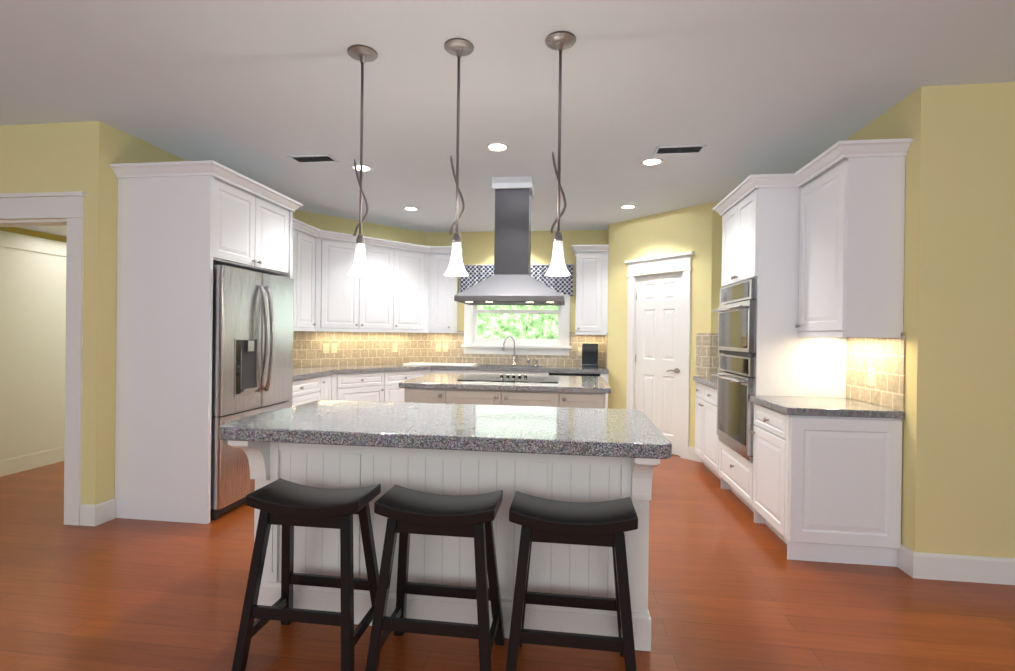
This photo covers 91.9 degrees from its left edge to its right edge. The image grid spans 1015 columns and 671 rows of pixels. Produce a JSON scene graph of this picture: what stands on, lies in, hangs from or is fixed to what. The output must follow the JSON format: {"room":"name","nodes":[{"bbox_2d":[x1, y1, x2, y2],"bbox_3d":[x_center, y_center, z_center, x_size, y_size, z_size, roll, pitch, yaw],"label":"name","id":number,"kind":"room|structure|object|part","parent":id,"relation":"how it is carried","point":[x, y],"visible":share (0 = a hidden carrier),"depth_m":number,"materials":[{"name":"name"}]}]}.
{"room":"kitchen","nodes":[
{"label":"kitchen","id":0,"kind":"room"},
{"bbox_2d":[0,227,66,242],"bbox_3d":[-4.306,-0.110,6.679,0.120,2.743,6.020,1,0,7],"label":"wall","id":1,"kind":"structure","parent":0,"point":[17,230],"depth_m":4.65,"materials":[{"name":"yellow paint"}]},
{"bbox_2d":[0,230,66,476],"bbox_3d":[-4.247,0.163,6.611,0.022,2.200,5.900,1,0,7],"label":"wall","id":2,"kind":"structure","parent":1,"relation":"attached to","point":[32,338],"depth_m":4.64,"materials":[{"name":"white paint"}]},
{"bbox_2d":[18,226,66,236],"bbox_3d":[-3.370,-1.007,6.497,1.760,0.040,5.900,1,0,7],"label":"ceiling","id":3,"kind":"structure","parent":0,"point":[59,230],"depth_m":4.60,"materials":[{"name":"white"}]},
{"bbox_2d":[0,121,115,504],"bbox_3d":[-5.442,-0.116,3.730,5.380,2.743,0.120,1,0,7],"label":"wall","id":4,"kind":"structure","parent":0,"point":[61,157],"depth_m":3.36,"materials":[{"name":"yellow paint"}]},
{"bbox_2d":[0,191,87,525],"bbox_3d":[-3.455,0.153,3.451,1.200,2.255,0.165,1,0,7],"label":"door frame","id":5,"kind":"structure","parent":4,"relation":"attached to","point":[67,208],"depth_m":3.33,"materials":[{"name":"white wood"}]},
{"bbox_2d":[80,498,1014,584],"bbox_3d":[-0.189,1.251,3.079,16.000,0.140,0.202,1,0,7],"label":"baseboard","id":6,"kind":"structure","parent":4,"relation":"attached to","point":[961,568],"depth_m":2.71,"materials":[{"name":"white wood"}]},
{"bbox_2d":[112,129,294,498],"bbox_3d":[-2.682,-0.085,4.574,0.120,2.743,2.260,1,0,7],"label":"wall","id":7,"kind":"structure","parent":0,"point":[130,148],"depth_m":3.48,"materials":[{"name":"yellow paint"}]},
{"bbox_2d":[119,175,290,278],"bbox_3d":[-2.339,-0.827,3.914,0.707,0.580,0.938,1,0,7],"label":"upper cabinet","id":8,"kind":"object","parent":7,"relation":"attached to","point":[178,237],"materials":[{"name":"white wood"}]},
{"bbox_2d":[291,227,298,327],"bbox_3d":[-2.419,-0.601,4.801,0.327,1.040,0.738,1,0,7],"label":"upper cabinet","id":9,"kind":"object","parent":7,"relation":"attached to","point":[294,233],"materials":[{"name":"white wood"}]},
{"bbox_2d":[293,210,425,367],"bbox_3d":[-1.832,-0.079,6.344,1.950,2.743,0.111,1,0,-42],"label":"wall","id":10,"kind":"structure","parent":0,"point":[333,224],"depth_m":6.25,"materials":[{"name":"yellow paint"}]},
{"bbox_2d":[299,231,315,327],"bbox_3d":[-2.340,-0.601,5.416,0.327,1.040,0.501,1,0,7],"label":"upper cabinet","id":11,"kind":"object","parent":10,"relation":"attached to","point":[306,241],"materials":[{"name":"white wood"}]},
{"bbox_2d":[314,237,428,329],"bbox_3d":[-1.749,-0.596,6.219,1.292,1.040,1.471,1,0,7],"label":"upper cabinet","id":12,"kind":"object","parent":10,"relation":"attached to","point":[391,292],"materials":[{"name":"white wood"}]},
{"bbox_2d":[0,454,1014,670],"bbox_3d":[-0.167,1.351,3.263,16.000,0.060,13.500,1,0,7],"label":"floor","id":13,"kind":"structure","parent":0,"point":[731,587],"depth_m":2.40,"materials":[{"name":"brown wood"}]},
{"bbox_2d":[210,265,293,519],"bbox_3d":[-2.268,0.399,3.906,0.823,1.790,0.910,1,0,7],"label":"fridge","id":14,"kind":"object","parent":13,"relation":"on","point":[252,348],"visible":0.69,"depth_m":3.65,"materials":[{"name":"grey metal"}]},
{"bbox_2d":[232,478,380,670],"bbox_3d":[-0.802,0.979,2.049,0.488,0.676,0.368,1,0,7],"label":"stool","id":15,"kind":"object","parent":13,"relation":"on","point":[288,506],"visible":0.98,"depth_m":1.96,"materials":[{"name":"black wood"}]},
{"bbox_2d":[290,376,322,406],"bbox_3d":[-2.308,0.856,4.809,0.582,0.869,0.779,1,0,7],"label":"base cabinet","id":16,"kind":"object","parent":13,"relation":"on","point":[307,390],"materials":[{"name":"white wood"}]},
{"bbox_2d":[323,375,330,399],"bbox_3d":[-2.243,0.856,5.313,0.582,0.869,0.237,1,0,7],"label":"base cabinet","id":17,"kind":"object","parent":13,"relation":"on","point":[326,378],"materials":[{"name":"white wood"}]},
{"bbox_2d":[331,370,430,401],"bbox_3d":[-1.714,0.860,6.169,1.410,0.869,1.564,1,0,7],"label":"base cabinet","id":18,"kind":"object","parent":13,"relation":"on","point":[369,386],"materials":[{"name":"white wood"}]},
{"bbox_2d":[293,364,608,380],"bbox_3d":[-0.666,0.417,5.515,3.647,0.045,2.595,1,0,7],"label":"countertop","id":19,"kind":"structure","parent":18,"relation":"on","point":[299,373],"depth_m":6.05,"materials":[{"name":"stone"}]},
{"bbox_2d":[403,362,476,365],"bbox_3d":[-0.886,0.380,6.506,0.920,0.015,0.350,1,0,7],"label":"cutting board","id":20,"kind":"object","parent":19,"relation":"on","point":[444,364],"visible":1,"depth_m":6.38,"materials":[{"name":"white"}]},
{"bbox_2d":[501,336,537,365],"bbox_3d":[0.166,0.204,6.578,0.477,0.395,0.187,1,0,7],"label":"faucet","id":21,"kind":"object","parent":19,"relation":"on","point":[514,358],"visible":1,"depth_m":6.62,"materials":[{"name":"silver metal"}]},
{"bbox_2d":[582,343,597,367],"bbox_3d":[1.075,0.258,6.399,0.205,0.309,0.260,1,0,7],"label":"coffee maker","id":22,"kind":"object","parent":19,"relation":"on","point":[589,355],"visible":1,"depth_m":6.39,"materials":[{"name":"grey plastic"}]},
{"bbox_2d":[365,484,504,670],"bbox_3d":[-0.272,0.985,1.981,0.488,0.676,0.368,1,0,7],"label":"stool","id":23,"kind":"object","parent":13,"relation":"on","point":[407,512],"visible":1,"depth_m":1.89,"materials":[{"name":"black wood"}]},
{"bbox_2d":[228,440,659,650],"bbox_3d":[-0.265,0.894,2.453,1.834,0.856,0.852,1,0,7],"label":"kitchen island","id":24,"kind":"object","parent":13,"relation":"on","point":[573,569],"visible":0.58,"depth_m":2.19,"materials":[{"name":"white paint"}]},
{"bbox_2d":[219,400,671,458],"bbox_3d":[-0.260,0.436,2.452,1.930,0.058,0.910,1,0,7],"label":"island countertop","id":25,"kind":"structure","parent":24,"relation":"on","point":[625,433],"depth_m":2.15,"materials":[{"name":"stone"}]},
{"bbox_2d":[432,369,471,372],"bbox_3d":[-0.695,0.872,6.532,0.487,0.869,0.585,1,0,7],"label":"base cabinet","id":26,"kind":"object","parent":13,"relation":"on","point":[433,371],"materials":[{"name":"white wood"}]},
{"bbox_2d":[404,388,605,407],"bbox_3d":[0.012,0.885,4.524,1.680,0.869,1.033,1,0,7],"label":"kitchen island","id":27,"kind":"object","parent":13,"relation":"on","point":[517,398],"visible":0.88,"depth_m":4.04,"materials":[{"name":"grey paint"}]},
{"bbox_2d":[399,373,610,392],"bbox_3d":[0.021,0.427,4.549,1.760,0.045,1.100,1,0,7],"label":"countertop","id":28,"kind":"structure","parent":27,"relation":"on","point":[585,384],"depth_m":4.10,"materials":[{"name":"stone"}]},
{"bbox_2d":[458,374,558,382],"bbox_3d":[0.028,0.388,4.563,0.890,0.033,0.530,1,0,7],"label":"cooktop","id":29,"kind":"object","parent":28,"relation":"on","point":[514,378],"visible":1,"depth_m":4.51,"materials":[{"name":"silver glass"}]},
{"bbox_2d":[472,370,547,374],"bbox_3d":[0.045,0.881,6.437,1.005,0.869,0.585,1,0,7],"label":"base cabinet","id":30,"kind":"object","parent":13,"relation":"on","point":[473,371],"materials":[{"name":"white wood"}]},
{"bbox_2d":[505,491,637,670],"bbox_3d":[0.249,0.992,1.914,0.488,0.676,0.368,1,0,7],"label":"stool","id":31,"kind":"object","parent":13,"relation":"on","point":[601,523],"visible":1,"depth_m":1.81,"materials":[{"name":"black wood"}]},
{"bbox_2d":[548,372,607,408],"bbox_3d":[0.904,0.892,6.326,0.728,0.869,0.585,1,0,7],"label":"base cabinet","id":32,"kind":"object","parent":13,"relation":"on","point":[605,375],"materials":[{"name":"white wood"}]},
{"bbox_2d":[695,380,762,455],"bbox_3d":[2.256,0.912,4.966,0.617,0.869,0.298,1,0,7],"label":"base cabinet","id":33,"kind":"object","parent":13,"relation":"on","point":[699,386],"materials":[{"name":"white wood"}]},
{"bbox_2d":[719,440,750,509],"bbox_3d":[2.113,1.132,3.881,0.617,0.430,0.795,1,0,7],"label":"base cabinet","id":34,"kind":"object","parent":13,"relation":"on","point":[734,469],"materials":[{"name":"white wood"}]},
{"bbox_2d":[699,384,794,477],"bbox_3d":[2.202,0.912,4.550,0.617,0.869,0.542,1,0,7],"label":"base cabinet","id":35,"kind":"object","parent":13,"relation":"on","point":[708,437],"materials":[{"name":"white wood"}]},
{"bbox_2d":[693,376,904,418],"bbox_3d":[2.123,0.455,3.994,0.643,0.045,2.258,1,0,7],"label":"countertop","id":36,"kind":"structure","parent":35,"relation":"on","point":[819,406],"depth_m":3.01,"materials":[{"name":"stone"}]},
{"bbox_2d":[751,403,902,566],"bbox_3d":[2.026,0.914,3.182,0.617,0.869,0.599,1,0,7],"label":"base cabinet","id":37,"kind":"object","parent":13,"relation":"on","point":[830,488],"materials":[{"name":"white wood"}]},
{"bbox_2d":[0,0,1014,232],"bbox_3d":[-0.132,-1.452,3.256,16.000,0.060,13.500,1,0,7],"label":"ceiling","id":38,"kind":"structure","parent":0,"point":[259,91],"depth_m":2.79,"materials":[{"name":"white paint"}]},
{"bbox_2d":[287,154,338,163],"bbox_3d":[-1.580,-1.436,3.997,0.360,0.008,0.170,1,0,7],"label":"ceiling vent","id":39,"kind":"object","parent":38,"relation":"in","point":[313,159],"visible":0.92,"depth_m":4.00,"materials":[{"name":"white"}]},
{"bbox_2d":[350,164,372,171],"bbox_3d":[-1.250,-1.433,4.207,0.184,0.008,0.184,1,0,7],"label":"recessed light","id":40,"kind":"object","parent":38,"relation":"in","point":[366,168],"visible":0.81,"depth_m":4.21,"materials":[{"name":"white"}]},
{"bbox_2d":[347,44,377,276],"bbox_3d":[-0.738,-0.865,2.478,0.146,1.123,0.146,1,0,7],"label":"pendant light","id":41,"kind":"object","parent":38,"relation":"hanging from","point":[362,54],"visible":1,"depth_m":2.47,"materials":[{"name":"white glass"}]},
{"bbox_3d":[-0.744,-0.383,2.479,0.120,0.159,0.120,1,0,7],"label":"lamp shade","id":42,"kind":"part","parent":41,"relation":"part of","materials":[{"name":"white glass"}]},
{"bbox_2d":[403,207,418,210],"bbox_3d":[-1.095,-1.435,5.568,0.184,0.008,0.184,1,0,7],"label":"recessed light","id":43,"kind":"object","parent":38,"relation":"in","point":[410,208],"visible":0.98,"depth_m":5.55,"materials":[{"name":"white"}]},
{"bbox_2d":[444,38,473,276],"bbox_3d":[-0.245,-0.858,2.414,0.146,1.123,0.146,1,0,7],"label":"pendant light","id":44,"kind":"object","parent":38,"relation":"hanging from","point":[458,48],"visible":1,"depth_m":2.41,"materials":[{"name":"white glass"}]},
{"bbox_3d":[-0.251,-0.376,2.415,0.120,0.159,0.120,1,0,7],"label":"lamp shade","id":45,"kind":"part","parent":44,"relation":"part of","materials":[{"name":"white glass"}]},
{"bbox_2d":[485,142,509,151],"bbox_3d":[-0.075,-1.417,3.702,0.184,0.008,0.184,1,0,7],"label":"recessed light","id":46,"kind":"object","parent":38,"relation":"in","point":[497,147],"visible":1,"depth_m":3.70,"materials":[{"name":"white glass"}]},
{"bbox_2d":[454,176,564,305],"bbox_3d":[0.053,-0.857,4.553,0.960,1.130,0.600,1,0,7],"label":"range hood","id":47,"kind":"object","parent":38,"relation":"hanging from","point":[511,281],"visible":1,"depth_m":4.41,"materials":[{"name":"silver metal"}]},
{"bbox_2d":[545,31,575,275],"bbox_3d":[0.248,-0.852,2.350,0.146,1.123,0.146,1,0,7],"label":"pendant light","id":48,"kind":"object","parent":38,"relation":"hanging from","point":[560,41],"visible":1,"depth_m":2.34,"materials":[{"name":"white glass"}]},
{"bbox_3d":[0.242,-0.370,2.352,0.120,0.159,0.120,1,0,7],"label":"lamp shade","id":49,"kind":"part","parent":48,"relation":"part of","materials":[{"name":"white glass"}]},
{"bbox_2d":[619,205,636,208],"bbox_3d":[1.319,-1.404,5.368,0.184,0.008,0.184,1,0,7],"label":"recessed light","id":50,"kind":"object","parent":38,"relation":"in","point":[627,206],"visible":1,"depth_m":5.36,"materials":[{"name":"white"}]},
{"bbox_2d":[640,158,663,165],"bbox_3d":[1.170,-1.403,3.975,0.184,0.008,0.184,1,0,7],"label":"recessed light","id":51,"kind":"object","parent":38,"relation":"in","point":[652,162],"visible":1,"depth_m":3.97,"materials":[{"name":"white"}]},
{"bbox_2d":[653,144,706,155],"bbox_3d":[1.296,-1.400,3.707,0.360,0.008,0.170,1,0,7],"label":"ceiling vent","id":52,"kind":"object","parent":38,"relation":"in","point":[679,150],"visible":1,"depth_m":3.70,"materials":[{"name":"white"}]},
{"bbox_2d":[426,230,606,366],"bbox_3d":[0.869,-0.047,6.703,4.080,2.743,0.150,1,0,7],"label":"wall","id":53,"kind":"structure","parent":0,"point":[477,248],"depth_m":6.69,"materials":[{"name":"yellow paint"}]},
{"bbox_2d":[428,253,431,329],"bbox_3d":[-1.076,-0.589,6.710,0.201,1.040,0.327,1,0,7],"label":"upper cabinet","id":54,"kind":"object","parent":53,"relation":"attached to","point":[430,254],"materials":[{"name":"white wood"}]},
{"bbox_2d":[432,253,457,330],"bbox_3d":[-0.868,-0.586,6.683,0.314,1.040,0.327,1,0,7],"label":"upper cabinet","id":55,"kind":"object","parent":53,"relation":"attached to","point":[444,288],"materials":[{"name":"white wood"}]},
{"bbox_2d":[461,293,571,354],"bbox_3d":[0.130,-0.352,6.767,1.510,1.225,0.210,1,0,7],"label":"window","id":56,"kind":"structure","parent":53,"relation":"in","point":[473,344],"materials":[{"name":"white wood"}]},
{"bbox_2d":[460,264,573,295],"bbox_3d":[0.113,-0.753,6.672,1.570,0.433,0.042,1,0,7],"label":"valance","id":57,"kind":"object","parent":56,"relation":"attached to","point":[482,272],"visible":0.31,"depth_m":6.63,"materials":[{"name":"fabric"}]},
{"bbox_2d":[576,252,607,331],"bbox_3d":[1.100,-0.562,6.430,0.402,1.040,0.327,1,0,7],"label":"upper cabinet","id":58,"kind":"object","parent":53,"relation":"attached to","point":[591,315],"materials":[{"name":"white wood"}]},
{"bbox_2d":[607,202,738,446],"bbox_3d":[1.956,-0.031,5.822,1.459,2.743,1.320,1,0,7],"label":"wall","id":59,"kind":"structure","parent":0,"point":[696,230],"depth_m":5.54,"materials":[{"name":"yellow paint"}]},
{"bbox_2d":[110,138,912,337],"bbox_3d":[0.002,-0.589,4.891,5.106,1.140,3.660,1,0,7],"label":"crown molding","id":60,"kind":"structure","parent":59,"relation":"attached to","point":[837,152],"depth_m":3.44,"materials":[{"name":"white wood"}]},
{"bbox_2d":[293,331,905,410],"bbox_3d":[-0.001,0.176,4.939,5.109,0.451,3.570,1,0,7],"label":"tile backsplash","id":61,"kind":"structure","parent":59,"relation":"attached to","point":[885,357],"depth_m":5.94,"materials":[{"name":"tile"}]},
{"bbox_2d":[323,343,328,352],"bbox_3d":[-2.194,0.154,5.936,0.050,0.116,0.058,1,0,7],"label":"light switch","id":62,"kind":"object","parent":61,"relation":"attached to","point":[325,347],"visible":1,"depth_m":5.93,"materials":[{"name":"beige plastic"}]},
{"bbox_2d":[331,343,336,352],"bbox_3d":[-2.119,0.155,6.003,0.072,0.116,0.007,1,0,-42],"label":"electrical outlet","id":63,"kind":"object","parent":61,"relation":"attached to","point":[333,347],"visible":1,"depth_m":6.00,"materials":[{"name":"beige plastic"}]},
{"bbox_2d":[392,343,396,351],"bbox_3d":[-1.507,0.161,6.563,0.072,0.116,0.007,1,0,-42],"label":"electrical outlet","id":64,"kind":"object","parent":61,"relation":"attached to","point":[394,347],"visible":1,"depth_m":6.56,"materials":[{"name":"beige plastic"}]},
{"bbox_2d":[436,343,440,351],"bbox_3d":[-0.965,0.167,6.852,0.072,0.116,0.007,1,0,7],"label":"electrical outlet","id":65,"kind":"object","parent":61,"relation":"attached to","point":[438,347],"visible":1,"depth_m":6.85,"materials":[{"name":"beige plastic"}]},
{"bbox_2d":[443,343,447,351],"bbox_3d":[-0.866,0.168,6.835,0.072,0.116,0.016,1,0,7],"label":"light switch","id":66,"kind":"object","parent":61,"relation":"attached to","point":[445,347],"visible":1,"depth_m":6.84,"materials":[{"name":"beige plastic"}]},
{"bbox_2d":[578,347,581,355],"bbox_3d":[0.983,0.216,6.596,0.072,0.116,0.016,1,0,7],"label":"light switch","id":67,"kind":"object","parent":61,"relation":"attached to","point":[579,351],"visible":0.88,"depth_m":6.60,"materials":[{"name":"beige plastic"}]},
{"bbox_2d":[868,367,875,385],"bbox_3d":[2.331,0.262,3.142,0.007,0.116,0.072,1,0,7],"label":"electrical outlet","id":68,"kind":"object","parent":61,"relation":"attached to","point":[871,374],"visible":1,"depth_m":3.14,"materials":[{"name":"beige plastic"}]},
{"bbox_2d":[635,272,682,455],"bbox_3d":[1.753,0.314,5.676,0.488,2.033,0.482,1,0,7],"label":"pantry door","id":69,"kind":"structure","parent":59,"relation":"in","point":[658,359],"depth_m":5.64,"materials":[{"name":"white wood"}]},
{"bbox_2d":[625,251,702,462],"bbox_3d":[1.692,0.215,5.683,0.998,2.245,0.999,1,0,7],"label":"door frame","id":70,"kind":"structure","parent":59,"relation":"attached to","point":[664,264],"depth_m":5.43,"materials":[{"name":"white wood"}]},
{"bbox_2d":[802,97,906,410],"bbox_3d":[2.606,-0.020,4.689,0.120,2.743,3.700,1,0,7],"label":"wall","id":71,"kind":"structure","parent":0,"point":[890,123],"depth_m":3.01,"materials":[{"name":"yellow paint"}]},
{"bbox_2d":[721,187,798,287],"bbox_3d":[2.136,-0.738,3.876,0.617,0.650,0.795,1,0,7],"label":"upper cabinet","id":72,"kind":"object","parent":71,"relation":"attached to","point":[760,234],"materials":[{"name":"white wood"}]},
{"bbox_2d":[711,278,756,461],"bbox_3d":[2.071,0.252,3.885,0.688,1.324,0.763,1,0,7],"label":"wall oven","id":73,"kind":"object","parent":72,"relation":"in","point":[736,376],"visible":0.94,"depth_m":3.78,"materials":[{"name":"grey metal"}]},
{"bbox_2d":[795,156,905,335],"bbox_3d":[2.189,-0.540,3.169,0.327,1.040,0.579,1,0,7],"label":"upper cabinet","id":74,"kind":"object","parent":71,"relation":"attached to","point":[823,251],"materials":[{"name":"white wood"}]},
{"bbox_2d":[901,82,1014,557],"bbox_3d":[5.034,0.015,2.450,5.510,2.743,0.120,1,0,7],"label":"wall","id":75,"kind":"structure","parent":0,"point":[958,463],"depth_m":2.72,"materials":[{"name":"yellow paint"}]},
{"label":"outside","id":76,"kind":"structure","parent":0,"visible":0},
{"bbox_2d":[477,305,557,338],"bbox_3d":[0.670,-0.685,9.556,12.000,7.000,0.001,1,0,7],"label":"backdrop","id":77,"kind":"structure","parent":76,"point":[503,330],"depth_m":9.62,"materials":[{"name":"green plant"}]}
]}

